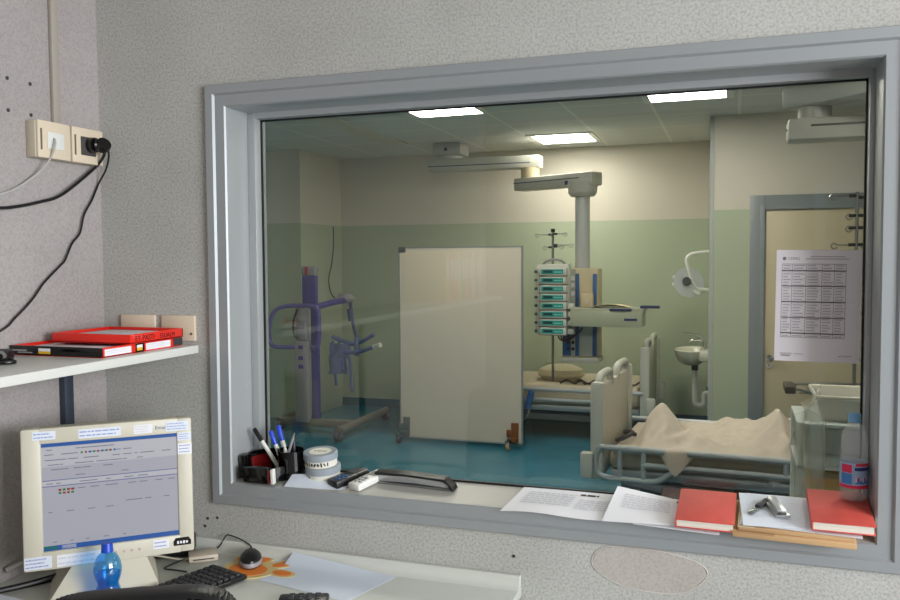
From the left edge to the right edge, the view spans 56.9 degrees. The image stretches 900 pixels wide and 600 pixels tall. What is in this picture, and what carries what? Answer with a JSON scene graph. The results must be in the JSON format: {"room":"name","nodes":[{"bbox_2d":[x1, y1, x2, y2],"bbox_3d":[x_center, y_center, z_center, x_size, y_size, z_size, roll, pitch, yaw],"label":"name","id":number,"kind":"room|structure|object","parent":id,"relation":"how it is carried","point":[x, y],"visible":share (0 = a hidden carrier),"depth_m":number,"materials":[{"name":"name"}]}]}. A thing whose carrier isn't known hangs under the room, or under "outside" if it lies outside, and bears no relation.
{"room":"hospital observation office","nodes":[
{"label":"hospital observation office","id":0,"kind":"room"},
{"bbox_2d":[0,0,106,583],"bbox_3d":[-1.804,0.223,0.790,0.100,2.700,4.000,1,3,19],"label":"wall","id":1,"kind":"structure","parent":0,"point":[36,239],"depth_m":2.41,"materials":[{"name":"paint"}]},
{"bbox_2d":[25,119,69,161],"bbox_3d":[-1.164,-0.462,2.410,0.046,0.106,0.127,1,3,19],"label":"wall socket","id":2,"kind":"object","parent":1,"relation":"attached to","point":[40,134],"visible":0.99,"depth_m":2.38,"materials":[{"name":"beige plastic"}]},
{"bbox_2d":[0,138,56,194],"bbox_3d":[-1.245,-0.352,2.193,0.042,0.210,0.470,1,3,25],"label":"cable","id":3,"kind":"object","parent":2,"relation":"attached to","point":[54,139],"visible":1,"depth_m":2.37,"materials":[{"name":"grey plastic"}]},
{"bbox_2d":[47,0,60,123],"bbox_3d":[-1.167,-0.863,2.437,0.014,0.700,0.026,1,3,19],"label":"duct","id":4,"kind":"object","parent":1,"relation":"attached to","point":[52,4],"visible":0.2,"depth_m":2.44,"materials":[{"name":"beige"}]},
{"bbox_2d":[65,126,102,166],"bbox_3d":[-1.121,-0.468,2.535,0.046,0.106,0.133,1,3,19],"label":"wall socket","id":5,"kind":"object","parent":1,"relation":"attached to","point":[79,154],"visible":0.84,"depth_m":2.50,"materials":[{"name":"beige plastic"}]},
{"bbox_2d":[85,137,110,153],"bbox_3d":[-1.068,-0.472,2.532,0.056,0.049,0.060,1,3,19],"label":"plug","id":6,"kind":"object","parent":5,"relation":"attached to","point":[93,145],"visible":1,"depth_m":2.52,"materials":[{"name":"black plastic"}]},
{"bbox_2d":[0,153,105,209],"bbox_3d":[-1.154,-0.355,2.351,0.067,0.213,0.492,1,3,19],"label":"power cable","id":7,"kind":"object","parent":6,"relation":"attached to","point":[87,174],"visible":0.99,"depth_m":2.44,"materials":[{"name":"black plastic"}]},
{"bbox_2d":[0,152,109,331],"bbox_3d":[-1.168,-0.158,2.331,0.083,0.604,0.604,1,3,19],"label":"power cable","id":8,"kind":"object","parent":6,"relation":"attached to","point":[106,167],"visible":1,"depth_m":2.50,"materials":[{"name":"black plastic"}]},
{"bbox_2d":[0,344,198,424],"bbox_3d":[-1.456,0.508,1.107,0.357,0.590,3.198,1,3,19],"label":"wall shelf","id":9,"kind":"object","parent":1,"relation":"attached to","point":[27,369],"visible":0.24,"depth_m":2.18,"materials":[{"name":"white laminate"}]},
{"bbox_2d":[0,349,16,364],"bbox_3d":[-1.152,0.144,2.124,0.137,0.034,0.072,1,3,30],"label":"webcam","id":10,"kind":"object","parent":9,"relation":"on","point":[6,355],"visible":1,"depth_m":2.11,"materials":[{"name":"black plastic"}]},
{"bbox_2d":[10,340,143,357],"bbox_3d":[-1.047,0.136,2.336,0.317,0.027,0.170,1,3,19],"label":"tray","id":11,"kind":"object","parent":9,"relation":"on","point":[30,349],"visible":0.8,"depth_m":2.27,"materials":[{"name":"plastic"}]},
{"bbox_2d":[34,343,118,347],"bbox_3d":[-1.048,0.138,2.336,0.285,0.016,0.145,1,3,19],"label":"paper stack","id":12,"kind":"object","parent":11,"relation":"in","point":[50,344],"visible":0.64,"depth_m":2.36,"materials":[{"name":"white"}]},
{"bbox_2d":[144,337,181,350],"bbox_3d":[-0.989,0.128,2.497,0.312,0.026,0.168,1,3,19],"label":"box file","id":13,"kind":"object","parent":9,"relation":"on","point":[172,342],"visible":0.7,"depth_m":2.44,"materials":[{"name":"red plastic"}]},
{"bbox_2d":[52,326,182,343],"bbox_3d":[-0.979,0.103,2.457,0.276,0.026,0.233,1,3,19],"label":"tray","id":14,"kind":"object","parent":13,"relation":"on","point":[79,336],"visible":0.95,"depth_m":2.38,"materials":[{"name":"red plastic"}]},
{"bbox_2d":[84,330,154,334],"bbox_3d":[-0.980,0.105,2.456,0.245,0.014,0.205,1,3,19],"label":"paper stack","id":15,"kind":"object","parent":14,"relation":"in","point":[124,332],"visible":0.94,"depth_m":2.49,"materials":[{"name":"white paper"}]},
{"bbox_2d":[266,149,342,417],"bbox_3d":[-1.720,-0.171,8.839,0.810,2.700,0.900,1,3,19],"label":"pier","id":16,"kind":"object","parent":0,"point":[303,188],"visible":0.57,"depth_m":8.40,"materials":[{"name":"paint"}]},
{"bbox_2d":[96,0,899,599],"bbox_3d":[0.040,0.135,2.355,8.350,2.700,0.167,1,3,19],"label":"wall","id":17,"kind":"structure","parent":0,"point":[156,59],"depth_m":2.40,"materials":[{"name":"grey paint"}]},
{"bbox_2d":[121,314,155,326],"bbox_3d":[-0.980,0.085,2.611,0.130,0.078,0.012,1,3,19],"label":"plate","id":18,"kind":"object","parent":17,"relation":"attached to","point":[127,320],"visible":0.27,"depth_m":2.60,"materials":[{"name":"beige plastic"}]},
{"bbox_2d":[161,315,195,340],"bbox_3d":[-0.838,0.086,2.562,0.123,0.078,0.012,1,3,19],"label":"plate","id":19,"kind":"object","parent":17,"relation":"attached to","point":[187,322],"visible":0.66,"depth_m":2.55,"materials":[{"name":"beige plastic"}]},
{"bbox_2d":[204,25,899,574],"bbox_3d":[0.194,-0.005,2.294,1.892,1.265,0.189,1,3,19],"label":"window","id":20,"kind":"structure","parent":17,"relation":"in","point":[236,114],"depth_m":2.21,"materials":[{"name":"grey metal"}]},
{"bbox_2d":[239,446,305,484],"bbox_3d":[-0.548,0.503,2.547,0.197,0.094,0.135,1,3,19],"label":"pen holder","id":21,"kind":"object","parent":20,"relation":"on","point":[256,466],"visible":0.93,"depth_m":2.52,"materials":[{"name":"black plastic"}]},
{"bbox_2d":[252,427,277,466],"bbox_3d":[-0.567,0.465,2.578,0.097,0.136,0.017,0,3,12],"label":"marker pen","id":22,"kind":"object","parent":21,"relation":"in","point":[256,432],"visible":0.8,"depth_m":2.58,"materials":[{"name":"white plastic"}]},
{"bbox_2d":[269,430,278,454],"bbox_3d":[-0.535,0.468,2.580,0.055,0.128,0.016,0,3,-1],"label":"marker pen","id":23,"kind":"object","parent":21,"relation":"in","point":[271,433],"visible":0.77,"depth_m":2.57,"materials":[{"name":"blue plastic"}]},
{"bbox_2d":[276,425,286,452],"bbox_3d":[-0.515,0.460,2.578,0.050,0.143,0.018,0,3,11],"label":"marker pen","id":24,"kind":"object","parent":21,"relation":"in","point":[278,427],"visible":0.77,"depth_m":2.57,"materials":[{"name":"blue plastic"}]},
{"bbox_2d":[277,446,305,479],"bbox_3d":[-0.487,0.500,2.552,0.084,0.085,0.080,1,8,19],"label":"pen cup","id":25,"kind":"object","parent":21,"relation":"on","point":[290,463],"depth_m":2.52,"materials":[{"name":"black plastic"}]},
{"bbox_2d":[284,474,347,489],"bbox_3d":[-0.394,0.542,2.474,0.194,0.028,0.050,0,3,14],"label":"paper slip","id":26,"kind":"object","parent":20,"relation":"on","point":[296,480],"visible":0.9,"depth_m":2.47,"materials":[{"name":"white paper"}]},
{"bbox_2d":[305,460,340,480],"bbox_3d":[-0.386,0.519,2.523,0.107,0.050,0.108,1,3,32],"label":"tape roll","id":27,"kind":"object","parent":20,"relation":"on","point":[327,473],"visible":0.64,"depth_m":2.48,"materials":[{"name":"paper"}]},
{"bbox_2d":[303,446,337,468],"bbox_3d":[-0.394,0.478,2.523,0.105,0.049,0.105,-3,4,-45],"label":"tape roll","id":28,"kind":"object","parent":27,"relation":"on","point":[318,457],"visible":1,"depth_m":2.49,"materials":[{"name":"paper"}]},
{"bbox_2d":[327,467,368,488],"bbox_3d":[-0.304,0.533,2.491,0.050,0.038,0.126,2,4,45],"label":"remote control","id":29,"kind":"object","parent":20,"relation":"on","point":[341,480],"visible":0.98,"depth_m":2.47,"materials":[{"name":"black plastic"}]},
{"bbox_2d":[348,469,378,490],"bbox_3d":[-0.243,0.535,2.466,0.044,0.037,0.126,2,4,39],"label":"remote control","id":30,"kind":"object","parent":20,"relation":"on","point":[369,479],"visible":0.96,"depth_m":2.44,"materials":[{"name":"white plastic"}]},
{"bbox_2d":[374,468,457,491],"bbox_3d":[-0.102,0.525,2.432,0.254,0.041,0.038,1,3,23],"label":"stapler","id":31,"kind":"object","parent":20,"relation":"on","point":[385,476],"visible":1,"depth_m":2.42,"materials":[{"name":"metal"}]},
{"bbox_2d":[378,475,448,487],"bbox_3d":[-0.107,0.526,2.434,0.233,0.024,0.024,1,11,23],"label":"magazine","id":32,"kind":"object","parent":31,"relation":"on","point":[420,481],"depth_m":2.42,"materials":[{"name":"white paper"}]},
{"bbox_2d":[500,487,612,520],"bbox_3d":[0.314,0.553,2.260,0.322,0.027,0.169,1,3,19],"label":"printed form","id":33,"kind":"object","parent":20,"relation":"on","point":[564,503],"visible":0.93,"depth_m":2.26,"materials":[{"name":"white paper"}]},
{"bbox_2d":[633,523,719,534],"bbox_3d":[0.593,0.558,2.147,0.210,0.025,0.165,1,3,22],"label":"printed form","id":34,"kind":"object","parent":20,"relation":"on","point":[651,525],"visible":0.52,"depth_m":2.07,"materials":[{"name":"white paper"}]},
{"bbox_2d":[602,486,678,525],"bbox_3d":[0.549,0.542,2.171,0.278,0.047,0.175,1,3,19],"label":"printed form","id":35,"kind":"object","parent":34,"relation":"on","point":[627,505],"visible":0.73,"depth_m":2.18,"materials":[{"name":"white paper"}]},
{"bbox_2d":[675,488,736,532],"bbox_3d":[0.658,0.537,2.128,0.141,0.051,0.186,1,3,20],"label":"notebook","id":36,"kind":"object","parent":34,"relation":"on","point":[696,509],"visible":1,"depth_m":2.10,"materials":[{"name":"red paper"}]},
{"bbox_2d":[732,500,856,549],"bbox_3d":[0.849,0.553,2.059,0.275,0.041,0.190,1,3,21],"label":"envelope","id":37,"kind":"object","parent":20,"relation":"on","point":[736,533],"visible":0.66,"depth_m":1.98,"materials":[{"name":"brown paper"}]},
{"bbox_2d":[737,506,854,541],"bbox_3d":[0.854,0.539,2.058,0.259,0.037,0.188,1,3,21],"label":"envelope","id":38,"kind":"object","parent":37,"relation":"on","point":[740,526],"visible":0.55,"depth_m":1.98,"materials":[{"name":"brown paper"}]},
{"bbox_2d":[739,493,862,538],"bbox_3d":[0.867,0.529,2.051,0.270,0.029,0.184,1,3,25],"label":"loose sheet","id":39,"kind":"object","parent":38,"relation":"on","point":[741,520],"visible":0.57,"depth_m":1.95,"materials":[{"name":"white paper"}]},
{"bbox_2d":[739,493,814,530],"bbox_3d":[0.850,0.526,2.062,0.240,0.029,0.184,0,3,16],"label":"loose sheet","id":40,"kind":"object","parent":39,"relation":"on","point":[797,507],"visible":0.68,"depth_m":2.05,"materials":[{"name":"white paper"}]},
{"bbox_2d":[747,498,767,514],"bbox_3d":[0.776,0.518,2.085,0.094,0.022,0.016,-3,4,-43],"label":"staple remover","id":41,"kind":"object","parent":40,"relation":"on","point":[762,503],"visible":0.93,"depth_m":2.08,"materials":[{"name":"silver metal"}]},
{"bbox_2d":[766,496,790,516],"bbox_3d":[0.815,0.515,2.067,0.036,0.030,0.094,0,3,1],"label":"staple remover","id":42,"kind":"object","parent":40,"relation":"on","point":[773,503],"visible":1,"depth_m":2.05,"materials":[{"name":"silver metal"}]},
{"bbox_2d":[806,489,876,535],"bbox_3d":[0.948,0.514,2.019,0.137,0.050,0.196,1,3,20],"label":"book","id":43,"kind":"object","parent":39,"relation":"on","point":[829,511],"visible":1,"depth_m":1.99,"materials":[{"name":"red paper"}]},
{"bbox_2d":[839,412,868,495],"bbox_3d":[0.995,0.385,2.044,0.064,0.214,0.065,1,3,19],"label":"water bottle","id":44,"kind":"object","parent":43,"relation":"on","point":[853,472],"visible":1,"depth_m":2.02,"materials":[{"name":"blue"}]},
{"bbox_2d":[839,458,868,488],"bbox_3d":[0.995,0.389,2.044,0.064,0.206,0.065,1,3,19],"label":"label","id":45,"kind":"object","parent":44,"relation":"on","point":[853,472],"depth_m":2.02,"materials":[{"name":"multicoloured"}]},
{"bbox_2d":[774,250,862,363],"bbox_3d":[0.937,0.016,2.116,0.200,0.286,0.001,1,3,19],"label":"sheet","id":46,"kind":"object","parent":20,"relation":"attached to","point":[818,301],"visible":1,"depth_m":2.12,"materials":[{"name":"white paper"}]},
{"bbox_2d":[340,141,709,415],"bbox_3d":[0.287,-0.176,8.678,4.710,2.700,0.100,1,3,19],"label":"wall","id":47,"kind":"structure","parent":0,"point":[650,209],"depth_m":8.35,"materials":[{"name":"paint"}]},
{"bbox_2d":[343,397,707,421],"bbox_3d":[0.567,1.170,7.839,4.190,0.090,1.435,1,3,19],"label":"baseboard","id":48,"kind":"structure","parent":47,"relation":"attached to","point":[356,401],"depth_m":9.00,"materials":[{"name":"teal"}]},
{"bbox_2d":[708,116,714,420],"bbox_3d":[2.056,-0.082,6.534,0.035,2.700,0.033,1,3,19],"label":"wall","id":49,"kind":"structure","parent":47,"relation":"attached to","point":[712,118],"depth_m":6.51,"materials":[{"name":"paint"}]},
{"bbox_2d":[270,405,789,495],"bbox_3d":[1.031,1.383,5.361,8.500,0.100,6.035,1,3,19],"label":"floor","id":50,"kind":"structure","parent":0,"point":[549,456],"depth_m":6.91,"materials":[{"name":"teal plastic"}]},
{"bbox_2d":[268,266,389,441],"bbox_3d":[-1.169,0.450,7.871,0.946,1.542,1.125,1,3,19],"label":"patient hoist","id":51,"kind":"object","parent":50,"relation":"on","point":[306,363],"visible":0.98,"depth_m":7.68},
{"bbox_2d":[396,246,523,450],"bbox_3d":[0.061,0.399,7.073,1.116,1.712,0.168,1,3,19],"label":"screen","id":52,"kind":"object","parent":50,"relation":"on","point":[461,308],"visible":1,"depth_m":7.11,"materials":[{"name":"beige plastic"}]},
{"bbox_2d":[523,332,664,424],"bbox_3d":[0.826,0.762,7.806,2.245,0.905,1.070,1,3,19],"label":"hospital bed","id":53,"kind":"object","parent":50,"relation":"on","point":[548,394],"visible":0.27,"depth_m":7.32,"materials":[{"name":"beige"}]},
{"bbox_2d":[524,390,533,419],"bbox_3d":[0.676,0.939,7.316,0.138,0.292,0.030,1,3,19],"label":"handset","id":54,"kind":"object","parent":53,"relation":"hanging from","point":[530,395],"visible":0.84,"depth_m":7.29,"materials":[{"name":"blue plastic"}]},
{"bbox_2d":[538,364,584,380],"bbox_3d":[1.021,0.661,7.622,0.440,0.140,0.352,1,3,19],"label":"pillow","id":55,"kind":"object","parent":53,"relation":"on","point":[571,372],"visible":0.94,"depth_m":7.50,"materials":[{"name":"beige fabric"}]},
{"bbox_2d":[560,379,639,385],"bbox_3d":[1.333,0.723,7.238,0.754,0.044,0.087,1,3,19],"label":"lead","id":56,"kind":"object","parent":53,"relation":"on","point":[578,380],"visible":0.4,"depth_m":7.29,"materials":[{"name":"brown"}]},
{"bbox_2d":[580,357,789,496],"bbox_3d":[2.034,0.885,5.126,2.245,0.905,1.070,1,3,22],"label":"hospital bed","id":57,"kind":"object","parent":50,"relation":"on","point":[611,399],"visible":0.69,"depth_m":5.02,"materials":[{"name":"beige"}]},
{"bbox_2d":[615,430,636,441],"bbox_3d":[1.125,0.862,5.309,0.127,0.082,0.245,1,3,19],"label":"cable","id":58,"kind":"object","parent":57,"relation":"on","point":[628,433],"visible":1,"depth_m":5.22,"materials":[{"name":"grey plastic"}]},
{"bbox_2d":[613,403,790,476],"bbox_3d":[1.975,0.838,5.107,1.780,0.367,0.985,1,3,22],"label":"sheet","id":59,"kind":"object","parent":57,"relation":"on","point":[770,435],"visible":0.6,"depth_m":5.03,"materials":[{"name":"beige fabric"}]},
{"bbox_2d":[661,488,739,499],"bbox_3d":[1.438,1.226,4.541,0.560,0.290,0.306,1,3,19],"label":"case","id":60,"kind":"object","parent":50,"relation":"on","point":[668,492],"visible":0.06,"depth_m":4.64,"materials":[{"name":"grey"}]},
{"bbox_2d":[790,406,859,497],"bbox_3d":[1.650,0.948,3.345,0.500,0.959,0.410,1,3,19],"label":"trolley","id":61,"kind":"object","parent":50,"relation":"on","point":[815,444],"visible":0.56,"depth_m":3.35,"materials":[{"name":"white plastic"}]},
{"bbox_2d":[791,445,858,470],"bbox_3d":[1.648,0.641,3.330,0.500,0.014,0.400,1,3,19],"label":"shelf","id":62,"kind":"object","parent":61,"relation":"attached to","point":[813,459],"depth_m":3.32,"materials":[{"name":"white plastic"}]},
{"bbox_2d":[808,384,859,422],"bbox_3d":[1.670,0.417,3.311,0.421,0.104,0.324,1,3,19],"label":"plastic bin","id":63,"kind":"object","parent":61,"relation":"on","point":[832,403],"visible":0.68,"depth_m":3.23,"materials":[{"name":"white plastic"}]},
{"bbox_3d":[1.655,0.834,3.333,0.415,0.119,0.330,1,3,19],"label":"storage box","id":64,"kind":"object","parent":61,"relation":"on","visible":0},
{"bbox_2d":[806,469,857,492],"bbox_3d":[1.648,0.730,3.309,0.415,0.087,0.290,1,3,19],"label":"storage box","id":65,"kind":"object","parent":64,"relation":"on","point":[815,479],"visible":0.26,"depth_m":3.23,"materials":[{"name":"orange plastic"}]},
{"bbox_2d":[265,86,864,158],"bbox_3d":[1.014,-1.413,5.225,8.500,0.100,6.035,1,3,19],"label":"ceiling","id":66,"kind":"structure","parent":0,"point":[625,120],"depth_m":6.88,"materials":[{"name":"tile"}]},
{"bbox_2d":[306,117,407,144],"bbox_3d":[-1.260,-1.364,5.656,0.220,0.012,4.700,1,3,19],"label":"trim","id":67,"kind":"structure","parent":66,"relation":"attached to","point":[332,122],"depth_m":6.99,"materials":[{"name":"beige metal"}]},
{"bbox_2d":[403,107,490,118],"bbox_3d":[-0.071,-1.390,6.040,0.592,0.012,0.592,1,3,19],"label":"recessed light","id":68,"kind":"object","parent":66,"relation":"in","point":[479,110],"visible":0.43,"depth_m":6.19,"materials":[{"name":"white plastic"}]},
{"bbox_2d":[411,108,481,116],"bbox_3d":[-0.071,-1.391,6.040,0.500,0.006,0.524,1,3,19],"label":"diffuser","id":69,"kind":"object","parent":68,"relation":"attached to","point":[464,111],"depth_m":6.18,"materials":[{"name":"grey plastic"}]},
{"bbox_2d":[427,142,659,362],"bbox_3d":[0.808,-0.471,7.472,2.318,2.000,0.543,2,4,39],"label":"pendant","id":70,"kind":"object","parent":66,"relation":"hanging from","point":[586,346],"visible":0.9,"depth_m":7.19,"materials":[{"name":"grey metal"}]},
{"bbox_2d":[535,229,572,380],"bbox_3d":[0.903,0.047,7.221,0.334,1.330,0.097,0,3,10],"label":"pole","id":71,"kind":"object","parent":70,"relation":"attached to","point":[552,234],"visible":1,"depth_m":7.21,"materials":[{"name":"silver metal"}]},
{"bbox_2d":[536,258,582,341],"bbox_3d":[0.941,0.000,7.137,0.390,0.716,0.135,1,3,19],"label":"rack","id":72,"kind":"object","parent":70,"relation":"attached to","point":[564,265],"visible":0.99,"depth_m":7.11,"materials":[{"name":"grey"}]},
{"bbox_2d":[534,302,566,309],"bbox_3d":[0.864,0.051,7.092,0.280,0.066,0.065,1,3,19],"label":"pump","id":73,"kind":"object","parent":72,"relation":"in","point":[543,305],"visible":1,"depth_m":7.07,"materials":[{"name":"grey plastic"}]},
{"bbox_2d":[534,285,566,292],"bbox_3d":[0.863,-0.093,7.085,0.280,0.066,0.065,1,3,19],"label":"pump","id":74,"kind":"object","parent":72,"relation":"in","point":[543,288],"visible":1,"depth_m":7.06,"materials":[{"name":"grey plastic"}]},
{"bbox_2d":[534,268,566,275],"bbox_3d":[0.862,-0.238,7.078,0.280,0.066,0.065,1,3,19],"label":"pump","id":75,"kind":"object","parent":72,"relation":"in","point":[543,271],"visible":1,"depth_m":7.05,"materials":[{"name":"grey plastic"}]},
{"bbox_2d":[534,327,567,335],"bbox_3d":[0.865,0.269,7.103,0.280,0.066,0.065,1,3,19],"label":"pump","id":76,"kind":"object","parent":72,"relation":"in","point":[556,331],"visible":1,"depth_m":7.08,"materials":[{"name":"grey plastic"}]},
{"bbox_2d":[534,319,567,326],"bbox_3d":[0.865,0.196,7.099,0.280,0.066,0.065,1,3,19],"label":"pump","id":77,"kind":"object","parent":72,"relation":"in","point":[543,322],"visible":1,"depth_m":7.07,"materials":[{"name":"grey plastic"}]},
{"bbox_2d":[534,310,567,318],"bbox_3d":[0.864,0.124,7.096,0.280,0.066,0.065,1,3,19],"label":"pump","id":78,"kind":"object","parent":72,"relation":"in","point":[553,314],"visible":1,"depth_m":7.07,"materials":[{"name":"grey plastic"}]},
{"bbox_2d":[534,293,567,301],"bbox_3d":[0.863,-0.021,7.089,0.280,0.066,0.065,1,3,19],"label":"pump","id":79,"kind":"object","parent":72,"relation":"in","point":[544,296],"visible":1,"depth_m":7.06,"materials":[{"name":"grey plastic"}]},
{"bbox_2d":[534,277,567,284],"bbox_3d":[0.862,-0.166,7.082,0.280,0.066,0.065,1,3,19],"label":"pump","id":80,"kind":"object","parent":72,"relation":"in","point":[543,280],"visible":1,"depth_m":7.05,"materials":[{"name":"grey plastic"}]},
{"bbox_2d":[581,293,593,306],"bbox_3d":[1.173,0.001,7.090,0.100,0.120,0.064,1,3,19],"label":"equipment box","id":81,"kind":"object","parent":70,"relation":"on","point":[587,299],"visible":0.94,"depth_m":7.06,"materials":[{"name":"beige"}]},
{"bbox_2d":[570,306,646,327],"bbox_3d":[1.345,0.141,7.027,0.610,0.155,0.285,1,3,19],"label":"shelf","id":82,"kind":"object","parent":70,"relation":"attached to","point":[597,316],"depth_m":6.90,"materials":[{"name":"grey plastic"}]},
{"bbox_2d":[591,304,631,307],"bbox_3d":[1.360,0.045,7.019,0.340,0.031,0.181,1,3,19],"label":"cloth","id":83,"kind":"object","parent":70,"relation":"on","point":[615,305],"visible":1,"depth_m":6.99,"materials":[{"name":"beige fabric"}]},
{"bbox_2d":[525,131,601,144],"bbox_3d":[1.043,-1.472,7.559,0.592,0.012,0.592,1,3,19],"label":"recessed light","id":84,"kind":"object","parent":66,"relation":"in","point":[589,136],"visible":1,"depth_m":7.54,"materials":[{"name":"white plastic"}]},
{"bbox_2d":[533,134,594,143],"bbox_3d":[1.043,-1.473,7.559,0.500,0.006,0.524,1,3,19],"label":"diffuser","id":85,"kind":"object","parent":84,"relation":"attached to","point":[561,138],"depth_m":7.56,"materials":[{"name":"grey plastic"}]},
{"bbox_2d":[641,90,733,103],"bbox_3d":[1.561,-1.373,5.481,0.592,0.012,0.592,1,3,19],"label":"recessed light","id":86,"kind":"object","parent":66,"relation":"in","point":[728,93],"visible":0.41,"depth_m":5.63,"materials":[{"name":"white plastic"}]},
{"bbox_2d":[648,91,726,101],"bbox_3d":[1.561,-1.374,5.481,0.500,0.006,0.524,1,3,19],"label":"diffuser","id":87,"kind":"object","parent":86,"relation":"attached to","point":[713,94],"depth_m":5.63,"materials":[{"name":"grey plastic"}]},
{"bbox_2d":[782,81,865,361],"bbox_3d":[2.176,-0.455,4.115,0.962,1.720,0.910,1,3,19],"label":"pendant","id":88,"kind":"object","parent":66,"relation":"hanging from","point":[815,122],"visible":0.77,"depth_m":4.39,"materials":[{"name":"grey metal"}]},
{"bbox_2d":[829,192,863,385],"bbox_3d":[2.151,-0.023,4.447,0.238,1.105,0.019,1,3,19],"label":"pole","id":89,"kind":"object","parent":88,"relation":"attached to","point":[856,215],"visible":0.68,"depth_m":4.42,"materials":[{"name":"silver metal"}]},
{"bbox_2d":[783,381,859,394],"bbox_3d":[2.180,0.503,4.431,0.740,0.091,0.238,1,3,19],"label":"tray","id":90,"kind":"object","parent":89,"relation":"attached to","point":[789,387],"visible":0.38,"depth_m":4.52,"materials":[{"name":"grey metal"}]},
{"bbox_2d":[797,385,809,393],"bbox_3d":[2.211,0.513,4.412,0.670,0.073,0.221,1,3,19],"label":"tray","id":91,"kind":"object","parent":90,"relation":"on","point":[802,389],"depth_m":4.45,"materials":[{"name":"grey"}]},
{"bbox_2d":[712,107,864,420],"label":"wall","id":92,"kind":"structure","parent":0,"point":[753,156],"depth_m":6.42,"materials":[{"name":"paint"}]},
{"bbox_2d":[672,250,708,296],"bbox_3d":[2.136,-0.246,7.317,0.342,0.441,0.145,1,3,19],"label":"lamp","id":93,"kind":"object","parent":92,"relation":"attached to","point":[688,282],"visible":0.84,"depth_m":7.32,"materials":[{"name":"white plastic"}]},
{"bbox_2d":[674,332,707,407],"bbox_3d":[2.164,0.625,7.408,0.321,0.673,0.480,1,3,19],"label":"basin","id":94,"kind":"object","parent":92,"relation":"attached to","point":[693,356],"visible":0.85,"depth_m":7.37,"materials":[{"name":"beige ceramic"}]},
{"bbox_2d":[684,332,706,348],"bbox_3d":[2.182,0.364,7.398,0.200,0.152,0.043,1,3,23],"label":"tap","id":95,"kind":"object","parent":94,"relation":"on","point":[702,340],"depth_m":7.37,"materials":[{"name":"silver metal"}]},
{"bbox_2d":[748,192,863,419],"bbox_3d":[2.837,0.241,6.231,1.120,2.075,0.069,1,3,19],"label":"door","id":96,"kind":"structure","parent":92,"relation":"attached to","point":[792,221],"depth_m":6.34,"materials":[{"name":"grey wood"}]},
{"bbox_3d":[0.751,1.646,0.019,5.460,0.100,4.265,1,3,19],"label":"floor","id":97,"kind":"structure","parent":0,"visible":0},
{"bbox_2d":[56,584,235,599],"bbox_3d":[-0.569,1.005,1.685,0.572,1.035,0.644,-1,3,-9],"label":"office chair","id":98,"kind":"object","parent":97,"relation":"on","point":[175,591],"visible":1,"depth_m":1.42,"materials":[{"name":"black leather"}]},
{"bbox_2d":[0,536,520,599],"bbox_3d":[-0.578,1.127,2.118,1.371,0.749,0.777,1,3,19],"label":"desk","id":99,"kind":"object","parent":97,"relation":"on","point":[414,580],"visible":0.43,"depth_m":2.28,"materials":[{"name":"grey laminate"}]},
{"bbox_2d":[4,559,23,572],"bbox_3d":[-1.095,0.709,2.392,0.337,0.080,0.060,-2,3,-30],"label":"cable","id":100,"kind":"object","parent":99,"relation":"on","point":[19,563],"visible":0.19,"depth_m":2.30,"materials":[{"name":"grey plastic"}]},
{"bbox_2d":[0,573,55,593],"bbox_3d":[-1.079,0.738,2.317,0.371,0.091,0.021,-2,3,-36],"label":"cable","id":101,"kind":"object","parent":99,"relation":"on","point":[45,579],"visible":0.36,"depth_m":2.26,"materials":[{"name":"black plastic"}]},
{"bbox_2d":[20,415,193,599],"bbox_3d":[-0.937,0.555,2.290,0.426,0.450,0.225,-2,3,-23],"label":"computer monitor","id":102,"kind":"object","parent":99,"relation":"on","point":[128,484],"visible":0.99,"depth_m":2.23,"materials":[{"name":"beige plastic"}]},
{"bbox_2d":[93,541,121,587],"bbox_3d":[-0.884,0.705,2.145,0.069,0.159,0.069,1,3,19],"label":"bottle","id":103,"kind":"object","parent":99,"relation":"on","point":[107,546],"visible":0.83,"depth_m":2.13,"materials":[{"name":"blue plastic"}]},
{"bbox_2d":[154,531,195,557],"bbox_3d":[-0.833,0.739,2.511,0.120,0.058,0.082,-1,3,-11],"label":"speaker","id":104,"kind":"object","parent":99,"relation":"on","point":[182,553],"visible":0.23,"depth_m":2.48},
{"bbox_2d":[163,548,217,571],"bbox_3d":[-0.748,0.761,2.439,0.102,0.020,0.167,1,3,24],"label":"card reader","id":105,"kind":"object","parent":99,"relation":"on","point":[209,554],"visible":1,"depth_m":2.44,"materials":[{"name":"beige plastic"}]},
{"bbox_2d":[155,564,246,587],"bbox_3d":[-0.724,0.770,2.191,0.136,0.020,0.370,2,3,36],"label":"keyboard","id":106,"kind":"object","parent":99,"relation":"on","point":[215,575],"visible":0.57,"depth_m":2.27,"materials":[{"name":"black plastic"}]},
{"bbox_2d":[223,556,295,578],"bbox_3d":[-0.546,0.770,2.402,0.218,0.004,0.183,0,3,-3],"label":"mat","id":107,"kind":"object","parent":99,"relation":"on","point":[267,567],"visible":0.73,"depth_m":2.37,"materials":[{"name":"orange plastic"}]},
{"bbox_2d":[217,534,261,569],"bbox_3d":[-0.630,0.743,2.463,0.232,0.052,0.090,2,4,41],"label":"computer mouse","id":108,"kind":"object","parent":107,"relation":"on","point":[251,558],"visible":0.88,"depth_m":2.39,"materials":[{"name":"black plastic"}]},
{"bbox_2d":[279,592,329,599],"bbox_3d":[-0.378,0.773,2.143,0.130,0.022,0.056,-1,3,-3],"label":"keyboard","id":109,"kind":"object","parent":99,"relation":"on","point":[318,595],"visible":1,"depth_m":2.14,"materials":[{"name":"black plastic"}]},
{"bbox_2d":[258,552,396,599],"bbox_3d":[-0.346,0.763,2.298,0.340,0.025,0.205,1,3,25],"label":"paper sheet","id":110,"kind":"object","parent":99,"relation":"on","point":[313,574],"visible":0.97,"depth_m":2.31,"materials":[{"name":"white paper"}]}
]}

